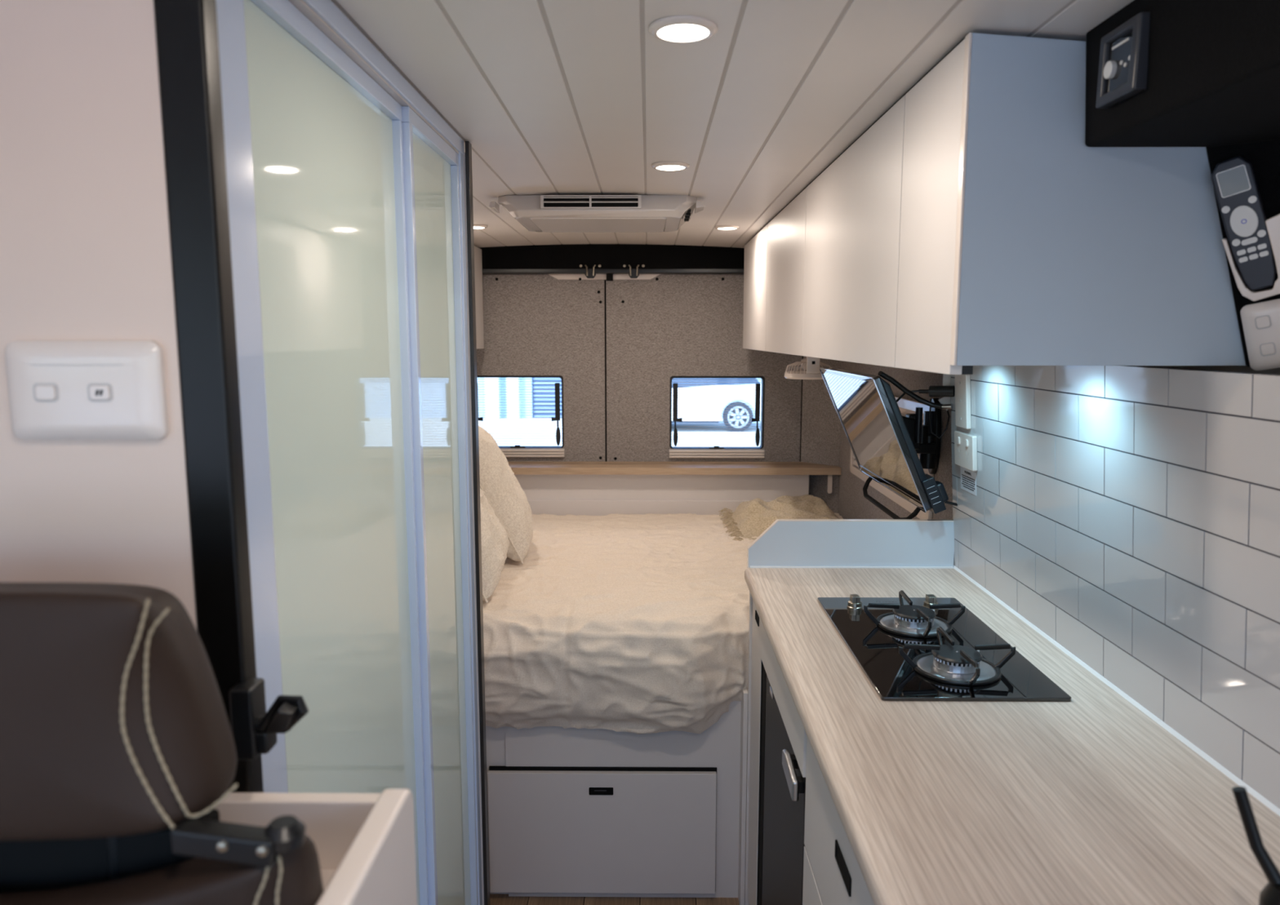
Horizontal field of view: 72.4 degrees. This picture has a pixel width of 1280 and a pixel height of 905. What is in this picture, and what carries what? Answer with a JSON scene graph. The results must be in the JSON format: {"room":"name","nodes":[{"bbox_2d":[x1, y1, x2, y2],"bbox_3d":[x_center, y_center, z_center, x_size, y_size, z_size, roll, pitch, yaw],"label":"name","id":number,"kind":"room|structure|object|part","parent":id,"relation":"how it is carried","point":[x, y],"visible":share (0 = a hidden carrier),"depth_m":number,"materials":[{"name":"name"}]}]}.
{"room":"vehicle interior","nodes":[
{"label":"vehicle interior","id":0,"kind":"room"},
{"bbox_2d":[0,0,263,792],"bbox_3d":[-0.772,0.448,0.784,0.882,1.905,0.026,0,8,1],"label":"wall partition","id":1,"kind":"structure","parent":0,"point":[114,218],"depth_m":0.69,"materials":[{"name":"white paint"}]},
{"bbox_2d":[4,341,169,439],"bbox_3d":[-0.442,-0.049,0.696,0.124,0.079,0.016,0,8,1],"label":"light switch","id":2,"kind":"object","parent":1,"relation":"attached to","point":[58,390],"visible":1,"depth_m":0.69,"materials":[{"name":"white plastic"}]},
{"bbox_2d":[229,678,308,759],"bbox_3d":[-0.309,0.225,0.730,0.069,0.062,0.035,3,8,23],"label":"latch","id":3,"kind":"object","parent":1,"relation":"in","point":[255,731],"depth_m":0.72,"materials":[{"name":"black plastic"}]},
{"bbox_3d":[-0.297,0.220,0.725,0.023,0.031,0.049,-5,9,-35],"label":"latch lever","id":4,"kind":"part","parent":3,"relation":"part of","materials":[{"name":"black plastic"}]},
{"bbox_2d":[478,244,744,280],"bbox_3d":[-0.133,-0.868,3.951,2.060,0.180,0.100,0,8,1],"label":"header","id":5,"kind":"structure","parent":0,"point":[561,262],"depth_m":3.91,"materials":[{"name":"black carpet"}]},
{"bbox_2d":[579,264,600,278],"bbox_3d":[-0.222,-0.811,3.918,0.098,0.061,0.032,0,8,1],"label":"door catch","id":6,"kind":"structure","parent":5,"relation":"in","point":[589,273],"depth_m":3.91,"materials":[{"name":"silver metal"}]},
{"bbox_3d":[-0.163,-0.802,3.995,0.520,0.026,0.032,0,8,1],"label":"painted sill","id":7,"kind":"part","parent":5,"relation":"part of","materials":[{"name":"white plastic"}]},
{"bbox_2d":[622,264,644,278],"bbox_3d":[-0.027,-0.811,3.917,0.098,0.061,0.032,0,8,1],"label":"latch","id":8,"kind":"object","parent":5,"relation":"in","point":[633,273],"depth_m":3.91,"materials":[{"name":"silver metal"}]},
{"bbox_2d":[489,893,738,904],"bbox_3d":[-0.159,1.350,1.417,2.100,0.050,5.650,0,8,1],"label":"floor","id":9,"kind":"structure","parent":0,"point":[495,899],"depth_m":2.35,"materials":[{"name":"brown wood"}]},
{"bbox_2d":[0,582,323,904],"bbox_3d":[-0.451,0.770,0.469,0.481,1.349,0.480,0,8,1],"label":"seat","id":10,"kind":"object","parent":9,"relation":"on","point":[117,750],"visible":1,"depth_m":0.53,"materials":[{"name":"leather"}]},
{"bbox_3d":[-0.355,0.274,0.595,0.012,0.100,0.012,0,8,1],"label":"headrest post","id":11,"kind":"part","parent":10,"relation":"part of","materials":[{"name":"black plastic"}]},
{"bbox_3d":[-0.451,0.634,0.639,0.492,0.795,0.108,0,8,1],"label":"backrest","id":12,"kind":"part","parent":10,"relation":"part of","materials":[{"name":"leather"}]},
{"bbox_3d":[-0.222,0.237,0.546,0.026,0.014,0.026,0,8,1],"label":"bar knob","id":13,"kind":"part","parent":10,"relation":"part of","materials":[{"name":"black plastic"}]},
{"bbox_2d":[212,788,417,904],"bbox_3d":[-0.301,0.454,0.618,0.227,0.336,0.260,0,8,1],"label":"storage box","id":14,"kind":"object","parent":10,"relation":"attached to","point":[365,846],"visible":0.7,"depth_m":0.71,"materials":[{"name":"white plastic"}]},
{"bbox_2d":[216,0,489,904],"bbox_3d":[-0.784,0.364,1.427,0.845,1.903,1.118,0,8,1],"label":"shower enclosure","id":15,"kind":"object","parent":9,"relation":"on","point":[350,196],"visible":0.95,"depth_m":1.24,"materials":[{"name":"glass"}]},
{"bbox_3d":[-0.401,-0.510,1.125,0.025,0.025,0.590,0,8,1],"label":"door rail","id":16,"kind":"part","parent":15,"relation":"part of","materials":[{"name":"silver metal"}]},
{"bbox_3d":[-0.403,0.375,1.243,0.004,1.790,0.570,0,8,1],"label":"sliding door","id":17,"kind":"part","parent":15,"relation":"part of","materials":[{"name":"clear glass"}]},
{"bbox_3d":[-0.397,-0.562,1.283,0.052,0.029,1.085,0,8,1],"label":"header rail","id":18,"kind":"part","parent":15,"relation":"part of","materials":[{"name":"silver metal"}]},
{"bbox_3d":[-0.386,-0.574,1.605,0.026,0.025,0.374,0,8,1],"label":"door rail","id":19,"kind":"part","parent":15,"relation":"part of","materials":[{"name":"silver metal"}]},
{"bbox_3d":[-0.389,0.311,1.723,0.004,1.790,0.354,0,8,1],"label":"sliding door","id":20,"kind":"part","parent":15,"relation":"part of","materials":[{"name":"clear glass"}]},
{"bbox_2d":[482,512,843,904],"bbox_3d":[-0.147,0.688,3.107,2.030,0.817,1.829,0,8,1],"label":"bed","id":21,"kind":"object","parent":9,"relation":"on","point":[616,652],"visible":0.38,"depth_m":2.31,"materials":[{"name":"beige fabric"}]},
{"bbox_2d":[480,488,509,603],"bbox_3d":[-0.491,0.214,2.465,0.240,0.307,0.424,-1,8,-8],"label":"cushion","id":22,"kind":"object","parent":21,"relation":"on","point":[495,540],"visible":0.37,"depth_m":2.34,"materials":[{"name":"beige fabric"}]},
{"bbox_2d":[478,425,533,564],"bbox_3d":[-0.513,0.114,2.937,0.297,0.407,0.525,-1,8,-10],"label":"cushion","id":23,"kind":"object","parent":21,"relation":"on","point":[504,492],"visible":0.48,"depth_m":2.73,"materials":[{"name":"beige fabric"}]},
{"bbox_3d":[-0.100,1.009,2.324,0.602,0.339,0.016,0,8,1],"label":"drawer","id":24,"kind":"part","parent":21,"relation":"part of","materials":[{"name":"laminate"}]},
{"bbox_2d":[718,494,839,541],"bbox_3d":[0.587,0.254,3.515,0.510,0.104,0.628,0,8,1],"label":"pillow","id":25,"kind":"object","parent":21,"relation":"on","point":[751,518],"visible":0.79,"depth_m":3.52,"materials":[{"name":"fabric"}]},
{"bbox_2d":[744,591,874,904],"bbox_3d":[0.521,0.880,1.393,0.506,0.889,1.740,0,8,1],"label":"base cabinet","id":26,"kind":"object","parent":9,"relation":"on","point":[833,875],"visible":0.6,"depth_m":1.52,"materials":[{"name":"laminate"}]},
{"bbox_3d":[0.529,0.766,2.248,0.506,0.889,0.016,0,8,1],"label":"panel","id":27,"kind":"part","parent":26,"relation":"part of","materials":[{"name":"laminate"}]},
{"bbox_3d":[0.289,0.758,2.151,0.017,0.830,0.173,0,8,1],"label":"door","id":28,"kind":"part","parent":26,"relation":"part of","materials":[{"name":"laminate"}]},
{"bbox_3d":[0.282,0.449,1.731,0.017,0.110,0.570,0,8,1],"label":"fridge panel","id":29,"kind":"part","parent":26,"relation":"part of","materials":[{"name":"laminate"}]},
{"bbox_2d":[761,675,805,904],"bbox_3d":[0.434,0.876,1.762,0.352,0.738,0.501,0,8,1],"label":"fridge","id":30,"kind":"object","parent":26,"relation":"in","point":[784,784],"visible":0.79,"depth_m":1.74,"materials":[{"name":"metal"}]},
{"bbox_3d":[0.262,0.559,1.528,0.012,0.044,0.117,0,8,1],"label":"handle","id":31,"kind":"part","parent":30,"relation":"part of","materials":[{"name":"metal"}]},
{"bbox_3d":[0.274,0.561,1.530,0.014,0.025,0.090,0,8,1],"label":"handle mount","id":32,"kind":"part","parent":30,"relation":"part of","materials":[{"name":"black plastic"}]},
{"bbox_3d":[0.280,0.965,1.189,0.017,0.534,0.629,0,8,1],"label":"drawer","id":33,"kind":"part","parent":26,"relation":"part of","materials":[{"name":"laminate"}]},
{"bbox_3d":[0.280,0.586,1.139,0.017,0.222,0.629,0,8,1],"label":"drawer","id":34,"kind":"part","parent":26,"relation":"part of","materials":[{"name":"laminate"}]},
{"bbox_2d":[744,567,1279,904],"bbox_3d":[0.516,0.421,1.332,0.524,0.035,1.740,0,8,1],"label":"benchtop","id":35,"kind":"object","parent":26,"relation":"on","point":[1086,799],"visible":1,"depth_m":1.13,"materials":[{"name":"beige laminate"}]},
{"bbox_2d":[746,519,954,568],"bbox_3d":[0.527,0.241,2.191,0.514,0.146,0.022,0,8,1],"label":"board","id":36,"kind":"object","parent":35,"relation":"on","point":[900,544],"visible":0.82,"depth_m":2.19,"materials":[{"name":"white plastic"}]},
{"bbox_2d":[817,590,1071,702],"bbox_3d":[0.538,0.334,1.652,0.302,0.053,0.538,0,8,1],"label":"cooktop","id":37,"kind":"object","parent":35,"relation":"on","point":[931,647],"visible":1,"depth_m":1.54,"materials":[{"name":"black glass"}]},
{"bbox_3d":[0.454,0.321,1.849,0.032,0.013,0.032,0,8,1],"label":"control knob","id":38,"kind":"part","parent":37,"relation":"part of","materials":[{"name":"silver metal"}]},
{"bbox_3d":[0.541,0.340,1.731,0.130,0.006,0.130,0,8,1],"label":"drip plate","id":39,"kind":"part","parent":37,"relation":"part of","materials":[{"name":"metal"}]},
{"bbox_3d":[0.614,0.321,1.848,0.032,0.013,0.032,0,8,1],"label":"control knob","id":40,"kind":"part","parent":37,"relation":"part of","materials":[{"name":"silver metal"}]},
{"bbox_3d":[0.543,0.370,1.504,0.130,0.006,0.130,0,8,1],"label":"drip plate","id":41,"kind":"part","parent":37,"relation":"part of","materials":[{"name":"metal"}]},
{"bbox_2d":[1231,786,1279,904],"bbox_3d":[0.533,0.382,0.736,0.044,0.197,0.064,-4,9,-27],"label":"rod","id":42,"kind":"object","parent":35,"relation":"on","point":[1269,895],"visible":1,"depth_m":0.73,"materials":[{"name":"black metal"}]},
{"bbox_2d":[604,280,803,462],"bbox_3d":[-0.137,-0.009,4.127,2.151,1.930,0.061,0,8,0],"label":"wall","id":43,"kind":"structure","parent":0,"point":[605,280],"depth_m":4.08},
{"bbox_2d":[476,274,605,462],"bbox_3d":[-0.623,-0.229,4.082,0.920,1.179,0.048,0,8,1],"label":"door","id":44,"kind":"structure","parent":43,"relation":"in","point":[534,324],"depth_m":4.02,"materials":[{"name":"beige fabric"}]},
{"bbox_2d":[477,375,564,457],"bbox_3d":[-0.574,-0.170,4.091,0.444,0.381,0.076,0,8,1],"label":"window","id":45,"kind":"structure","parent":44,"relation":"attached to","point":[511,453],"depth_m":4.08,"materials":[{"name":"clear glass"}]},
{"bbox_3d":[-0.574,-0.009,4.077,0.442,0.008,0.006,0,8,1],"label":"blind rail","id":46,"kind":"part","parent":45,"relation":"part of","materials":[{"name":"white plastic"}]},
{"bbox_3d":[-0.574,0.004,4.079,0.442,0.008,0.006,0,8,1],"label":"blind rail","id":47,"kind":"part","parent":45,"relation":"part of","materials":[{"name":"white plastic"}]},
{"bbox_3d":[-0.574,0.017,4.080,0.442,0.008,0.006,0,8,1],"label":"blind rail","id":48,"kind":"part","parent":45,"relation":"part of","materials":[{"name":"white plastic"}]},
{"bbox_3d":[-0.385,-0.203,4.083,0.022,0.244,0.012,0,8,1],"label":"stay arm","id":49,"kind":"part","parent":45,"relation":"part of","materials":[{"name":"black rubber"}]},
{"bbox_3d":[-0.383,-0.076,4.095,0.021,0.088,0.012,0,8,1],"label":"stay lever","id":50,"kind":"part","parent":45,"relation":"part of","materials":[{"name":"black plastic"}]},
{"bbox_2d":[507,461,840,493],"bbox_3d":[-0.144,0.114,4.000,2.076,0.120,0.198,0,8,1],"label":"shelf","id":51,"kind":"object","parent":43,"relation":"attached to","point":[517,467],"visible":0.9,"depth_m":3.90,"materials":[{"name":"brown wood"}]},
{"bbox_2d":[605,274,802,462],"bbox_3d":[0.295,-0.228,4.074,0.900,1.179,0.048,0,8,1],"label":"door","id":52,"kind":"structure","parent":43,"relation":"in","point":[661,327],"depth_m":4.03,"materials":[{"name":"beige fabric"}]},
{"bbox_2d":[668,376,764,458],"bbox_3d":[0.358,-0.166,4.083,0.445,0.382,0.076,0,8,1],"label":"window","id":53,"kind":"structure","parent":52,"relation":"attached to","point":[673,454],"depth_m":4.07,"materials":[{"name":"black plastic"}]},
{"bbox_3d":[0.164,-0.199,4.078,0.022,0.245,0.012,0,8,1],"label":"stay arm","id":54,"kind":"part","parent":53,"relation":"part of","materials":[{"name":"black metal"}]},
{"bbox_3d":[0.166,-0.072,4.091,0.021,0.088,0.012,0,8,1],"label":"stay lever","id":55,"kind":"part","parent":53,"relation":"part of","materials":[{"name":"black plastic"}]},
{"bbox_3d":[0.181,-0.152,4.084,0.030,0.019,0.019,0,8,1],"label":"stay knob","id":56,"kind":"part","parent":53,"relation":"part of","materials":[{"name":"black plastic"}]},
{"bbox_3d":[0.358,-0.005,4.069,0.443,0.008,0.006,0,8,1],"label":"blind rail","id":57,"kind":"part","parent":53,"relation":"part of","materials":[{"name":"white plastic"}]},
{"bbox_3d":[0.358,0.008,4.070,0.443,0.008,0.006,0,8,1],"label":"blind rail","id":58,"kind":"part","parent":53,"relation":"part of","materials":[{"name":"white plastic"}]},
{"bbox_3d":[0.358,0.021,4.072,0.443,0.008,0.006,0,8,1],"label":"blind rail","id":59,"kind":"part","parent":53,"relation":"part of","materials":[{"name":"white plastic"}]},
{"bbox_3d":[0.534,-0.152,4.081,0.030,0.019,0.019,0,8,1],"label":"stay knob","id":60,"kind":"part","parent":53,"relation":"part of","materials":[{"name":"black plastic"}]},
{"bbox_3d":[0.549,-0.072,4.087,0.021,0.088,0.012,0,8,1],"label":"stay lever","id":61,"kind":"part","parent":53,"relation":"part of","materials":[{"name":"black plastic"}]},
{"bbox_3d":[0.547,-0.199,4.074,0.022,0.245,0.012,0,8,1],"label":"stay arm","id":62,"kind":"part","parent":53,"relation":"part of","materials":[{"name":"black metal"}]},
{"bbox_2d":[330,0,1133,248],"bbox_3d":[-0.159,-0.554,1.164,2.100,0.082,5.650,0,8,1],"label":"ceiling","id":63,"kind":"structure","parent":0,"point":[548,97],"depth_m":1.40,"materials":[{"name":"white wood"}]},
{"bbox_2d":[473,224,487,229],"bbox_3d":[-0.600,-0.819,3.180,0.091,0.009,0.091,0,8,1],"label":"recessed light","id":64,"kind":"object","parent":63,"relation":"in","point":[475,226],"visible":0.5,"depth_m":3.16,"materials":[{"name":"white plastic"}]},
{"bbox_2d":[488,195,704,232],"bbox_3d":[-0.123,-0.737,2.725,0.625,0.066,0.466,0,8,1],"label":"air conditioner","id":65,"kind":"object","parent":63,"relation":"attached to","point":[536,213],"visible":1,"depth_m":2.53,"materials":[{"name":"plastic"}]},
{"bbox_2d":[540,195,641,208],"bbox_3d":[-0.140,-0.717,2.511,0.288,0.037,0.036,0,8,1],"label":"vent","id":66,"kind":"object","parent":65,"relation":"attached to","point":[547,202],"depth_m":2.50,"materials":[{"name":"plastic"}]},
{"bbox_3d":[-0.122,-0.704,2.712,0.404,0.004,0.338,0,8,1],"label":"panel","id":67,"kind":"part","parent":65,"relation":"part of","materials":[{"name":"plastic"}]},
{"bbox_2d":[651,161,689,171],"bbox_3d":[0.073,-0.680,2.084,0.091,0.009,0.091,0,8,1],"label":"recessed light","id":68,"kind":"object","parent":63,"relation":"in","point":[662,166],"visible":1,"depth_m":2.06,"materials":[{"name":"white plastic"}]},
{"bbox_2d":[648,15,717,43],"bbox_3d":[0.057,-0.557,1.158,0.091,0.009,0.091,0,8,1],"label":"recessed light","id":69,"kind":"object","parent":63,"relation":"in","point":[678,28],"visible":1,"depth_m":1.14,"materials":[{"name":"white plastic"}]},
{"bbox_2d":[714,225,739,230],"bbox_3d":[0.318,-0.820,3.195,0.091,0.009,0.091,0,8,1],"label":"recessed light","id":70,"kind":"object","parent":63,"relation":"in","point":[721,227],"visible":1,"depth_m":3.17,"materials":[{"name":"white plastic"}]},
{"bbox_2d":[742,32,1245,374],"bbox_3d":[0.627,-0.495,2.450,0.391,0.440,2.640,0,8,1],"label":"upper cabinet","id":71,"kind":"object","parent":63,"relation":"attached to","point":[975,222],"visible":0.96,"depth_m":1.16,"materials":[{"name":"laminate"}]},
{"bbox_3d":[0.450,-0.618,3.395,0.017,0.435,0.738,0,8,1],"label":"door","id":72,"kind":"part","parent":71,"relation":"part of","materials":[{"name":"white laminate"}]},
{"bbox_3d":[0.443,-0.521,2.662,0.017,0.435,0.733,0,8,1],"label":"door","id":73,"kind":"part","parent":71,"relation":"part of","materials":[{"name":"white laminate"}]},
{"bbox_2d":[784,356,830,379],"bbox_3d":[0.563,-0.290,2.918,0.160,0.088,0.168,0,8,1],"label":"fan","id":74,"kind":"object","parent":71,"relation":"attached to","point":[809,369],"visible":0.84,"depth_m":2.86,"materials":[{"name":"white plastic"}]},
{"bbox_3d":[0.526,-0.281,2.918,0.036,0.016,0.045,0,8,1],"label":"blade","id":75,"kind":"part","parent":74,"relation":"part of","materials":[{"name":"plastic"}]},
{"bbox_3d":[0.436,-0.414,1.863,0.017,0.435,0.872,0,8,1],"label":"door","id":76,"kind":"part","parent":71,"relation":"part of","materials":[{"name":"white laminate"}]},
{"bbox_3d":[0.431,-0.339,1.294,0.017,0.435,0.266,0,8,1],"label":"door","id":77,"kind":"part","parent":71,"relation":"part of","materials":[{"name":"white laminate"}]},
{"bbox_3d":[0.617,-0.327,1.149,0.387,0.423,0.016,0,8,1],"label":"panel","id":78,"kind":"part","parent":71,"relation":"part of","materials":[{"name":"grey laminate"}]},
{"bbox_2d":[800,355,842,513],"bbox_3d":[0.828,0.018,4.037,0.073,1.900,0.256,-6,10,-38],"label":"wall","id":79,"kind":"structure","parent":0,"point":[820,421],"depth_m":3.99,"materials":[{"name":"beige fabric"}]},
{"bbox_2d":[837,361,1279,519],"bbox_3d":[0.896,0.385,1.279,0.050,1.900,5.650,0,8,1],"label":"wall","id":80,"kind":"structure","parent":0,"point":[852,504],"depth_m":3.01,"materials":[{"name":"beige fabric"}]},
{"bbox_2d":[849,395,934,519],"bbox_3d":[0.881,-0.028,3.136,0.014,0.360,1.040,0,8,1],"label":"window","id":81,"kind":"structure","parent":80,"relation":"in","point":[905,406],"depth_m":2.92,"materials":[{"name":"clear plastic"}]},
{"bbox_2d":[902,398,941,474],"bbox_3d":[0.798,-0.038,2.528,0.273,0.229,0.099,-6,10,-37],"label":"tv bracket","id":82,"kind":"object","parent":80,"relation":"attached to","point":[926,444],"visible":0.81,"depth_m":2.52,"materials":[{"name":"black metal"}]},
{"bbox_2d":[818,366,957,519],"bbox_3d":[0.691,-0.036,2.433,0.269,0.383,0.665,0,8,1],"label":"television","id":83,"kind":"object","parent":82,"relation":"attached to","point":[866,406],"visible":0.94,"depth_m":2.27,"materials":[{"name":"black glass"}]},
{"bbox_3d":[0.691,0.123,2.433,0.069,0.047,0.488,-23,7,3],"label":"carry handle","id":84,"kind":"part","parent":83,"relation":"part of","materials":[{"name":"black plastic"}]},
{"bbox_2d":[877,371,952,409],"bbox_3d":[0.665,-0.152,2.131,0.189,0.095,0.051,-1,8,-5],"label":"cable","id":85,"kind":"object","parent":83,"relation":"attached to","point":[882,375],"visible":1,"depth_m":2.13,"materials":[{"name":"black plastic"}]},
{"bbox_2d":[928,399,950,439],"bbox_3d":[0.749,-0.083,2.186,0.061,0.103,0.034,0,8,1],"label":"lead","id":86,"kind":"object","parent":83,"relation":"hanging from","point":[930,409],"visible":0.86,"depth_m":2.20,"materials":[{"name":"black plastic"}]},
{"bbox_3d":[0.828,-0.017,2.540,0.068,0.125,0.052,0,8,1],"label":"swivel post","id":87,"kind":"part","parent":82,"relation":"part of","materials":[{"name":"black plastic"}]},
{"bbox_3d":[0.856,-0.048,2.604,0.024,0.150,0.020,0,8,1],"label":"plate arm","id":88,"kind":"part","parent":82,"relation":"part of"},
{"bbox_3d":[0.875,-0.048,2.603,0.018,0.229,0.080,0,8,1],"label":"wall plate","id":89,"kind":"part","parent":82,"relation":"part of","materials":[{"name":"black plastic"}]},
{"bbox_2d":[950,365,1279,816],"bbox_3d":[0.769,0.150,1.222,0.048,0.530,1.898,0,8,1],"label":"backsplash","id":90,"kind":"structure","parent":80,"relation":"attached to","point":[1128,516],"depth_m":1.31,"materials":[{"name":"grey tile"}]},
{"bbox_2d":[937,373,951,410],"bbox_3d":[0.747,-0.152,2.146,0.030,0.100,0.007,0,8,1],"label":"power outlet","id":91,"kind":"object","parent":90,"relation":"attached to","point":[946,378],"visible":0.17,"depth_m":2.15,"materials":[{"name":"white plastic"}]},
{"bbox_3d":[0.752,-0.180,2.143,0.020,0.043,0.007,0,8,1],"label":"bracket plate","id":92,"kind":"part","parent":91,"relation":"part of","materials":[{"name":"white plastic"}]},
{"bbox_2d":[955,374,971,429],"bbox_3d":[0.753,-0.121,2.042,0.019,0.127,0.075,0,8,1],"label":"wall outlet","id":93,"kind":"object","parent":90,"relation":"attached to","point":[962,382],"visible":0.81,"depth_m":2.02,"materials":[{"name":"white plastic"}]},
{"bbox_2d":[896,386,954,402],"bbox_3d":[0.698,-0.143,2.140,0.137,0.045,0.035,5,9,33],"label":"lead","id":94,"kind":"object","parent":93,"relation":"attached to","point":[933,391],"visible":0.91,"depth_m":2.11,"materials":[{"name":"black plastic"}]},
{"bbox_2d":[954,431,977,471],"bbox_3d":[0.760,-0.005,2.045,0.019,0.081,0.120,0,8,0],"label":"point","id":95,"kind":"object","parent":90,"relation":"attached to","point":[965,444],"visible":1,"depth_m":2.03,"materials":[{"name":"white plastic"}]},
{"bbox_2d":[956,436,959,444],"bbox_3d":[0.753,-0.028,2.068,0.004,0.018,0.014,-4,8,1],"label":"rocker switch","id":96,"kind":"object","parent":95,"relation":"attached to","point":[957,437],"depth_m":2.07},
{"bbox_2d":[964,439,968,447],"bbox_3d":[0.753,-0.021,2.017,0.004,0.018,0.014,-4,8,1],"label":"rocker switch","id":97,"kind":"object","parent":95,"relation":"attached to","point":[966,440],"depth_m":2.01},
{"bbox_2d":[960,466,976,495],"bbox_3d":[0.771,0.066,2.055,0.004,0.054,0.100,0,8,1],"label":"warning sticker","id":98,"kind":"object","parent":90,"relation":"attached to","point":[968,477],"visible":1,"depth_m":2.05,"materials":[{"name":"paper"}]},
{"bbox_2d":[1095,12,1150,108],"bbox_3d":[0.563,-0.454,1.019,0.018,0.082,0.090,0,8,1],"label":"control panel","id":99,"kind":"object","parent":80,"relation":"attached to","point":[1124,51],"visible":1,"depth_m":1.01,"materials":[{"name":"black plastic"}]},
{"bbox_3d":[0.566,-0.455,1.020,0.012,0.062,0.064,0,8,1],"label":"panel","id":100,"kind":"part","parent":99,"relation":"part of","materials":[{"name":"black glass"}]},
{"bbox_2d":[1084,0,1279,367],"bbox_3d":[0.753,-0.250,0.579,0.385,0.426,1.128,0,8,1],"label":"wall panel","id":101,"kind":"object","parent":80,"relation":"attached to","point":[1213,75],"depth_m":0.95,"materials":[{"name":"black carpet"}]},
{"bbox_2d":[1222,213,1279,301],"bbox_3d":[0.796,-0.250,1.107,0.102,0.116,0.036,6,10,40],"label":"remote holder","id":102,"kind":"object","parent":80,"relation":"attached to","point":[1273,224],"visible":1,"depth_m":1.11,"materials":[{"name":"white plastic"}]},
{"bbox_2d":[1211,156,1275,290],"bbox_3d":[0.768,-0.290,1.112,0.081,0.167,0.033,2,8,11],"label":"remote control","id":103,"kind":"object","parent":102,"relation":"in","point":[1233,180],"visible":1,"depth_m":1.11,"materials":[{"name":"black plastic"}]},
{"bbox_2d":[1240,298,1279,370],"bbox_3d":[0.832,-0.155,1.121,0.107,0.102,0.027,6,10,38],"label":"light switch","id":104,"kind":"object","parent":80,"relation":"attached to","point":[1260,321],"visible":1,"depth_m":1.13,"materials":[{"name":"white plastic"}]},
{"bbox_3d":[-1.213,0.231,2.438,0.030,1.900,3.350,0,8,1],"label":"wall","id":105,"kind":"structure","parent":0,"visible":0},
{"bbox_2d":[474,245,484,349],"bbox_3d":[-0.954,-0.554,2.921,0.476,0.439,2.080,0,8,1],"label":"upper cabinet","id":106,"kind":"object","parent":105,"relation":"attached to","point":[477,251],"visible":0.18,"depth_m":3.84,"materials":[{"name":"white laminate"}]},
{"bbox_2d":[527,500,772,515],"bbox_3d":[-0.212,0.298,3.962,1.940,0.165,0.016,0,8,1],"label":"trim","id":107,"kind":"structure","parent":105,"relation":"attached to","point":[558,508],"depth_m":3.95,"materials":[{"name":"white laminate"}]},
{"bbox_2d":[514,474,808,500],"bbox_3d":[-0.211,0.235,3.971,1.943,0.288,0.017,0,8,1],"label":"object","id":108,"kind":"structure","parent":105,"relation":"attached to","point":[535,486],"depth_m":3.95,"materials":[{"name":"white laminate"}]},
{"label":"outside","id":109,"kind":"structure","parent":0,"visible":0},
{"bbox_2d":[478,417,760,447],"bbox_3d":[0.000,2.102,0.279,120.000,0.100,120.000,0,8,1],"label":"ground","id":110,"kind":"structure","parent":109,"point":[523,432],"depth_m":18.91,"materials":[{"name":"concrete"}]},
{"bbox_2d":[477,377,760,419],"bbox_3d":[2.220,-3.864,23.653,28.000,5.570,4.050,0,8,1],"label":"building","id":111,"kind":"structure","parent":110,"relation":"on","point":[482,384],"depth_m":22.23,"materials":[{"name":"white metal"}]},
{"bbox_2d":[671,377,761,431],"bbox_3d":[0.767,-1.294,19.839,4.530,1.480,1.715,0,8,1],"label":"car","id":112,"kind":"object","parent":110,"relation":"on","point":[682,389],"visible":0.28,"depth_m":19.02,"materials":[{"name":"white paint"}]},
{"bbox_3d":[0.788,-0.673,19.116,1.865,0.040,0.110,0,8,1],"label":"sill","id":113,"kind":"part","parent":112,"relation":"part of","materials":[{"name":"white metal"}]},
{"bbox_3d":[0.933,-1.751,19.784,3.470,0.499,1.562,0,8,1],"label":"cabin glass","id":114,"kind":"part","parent":112,"relation":"part of","materials":[{"name":"glass"}]}
]}

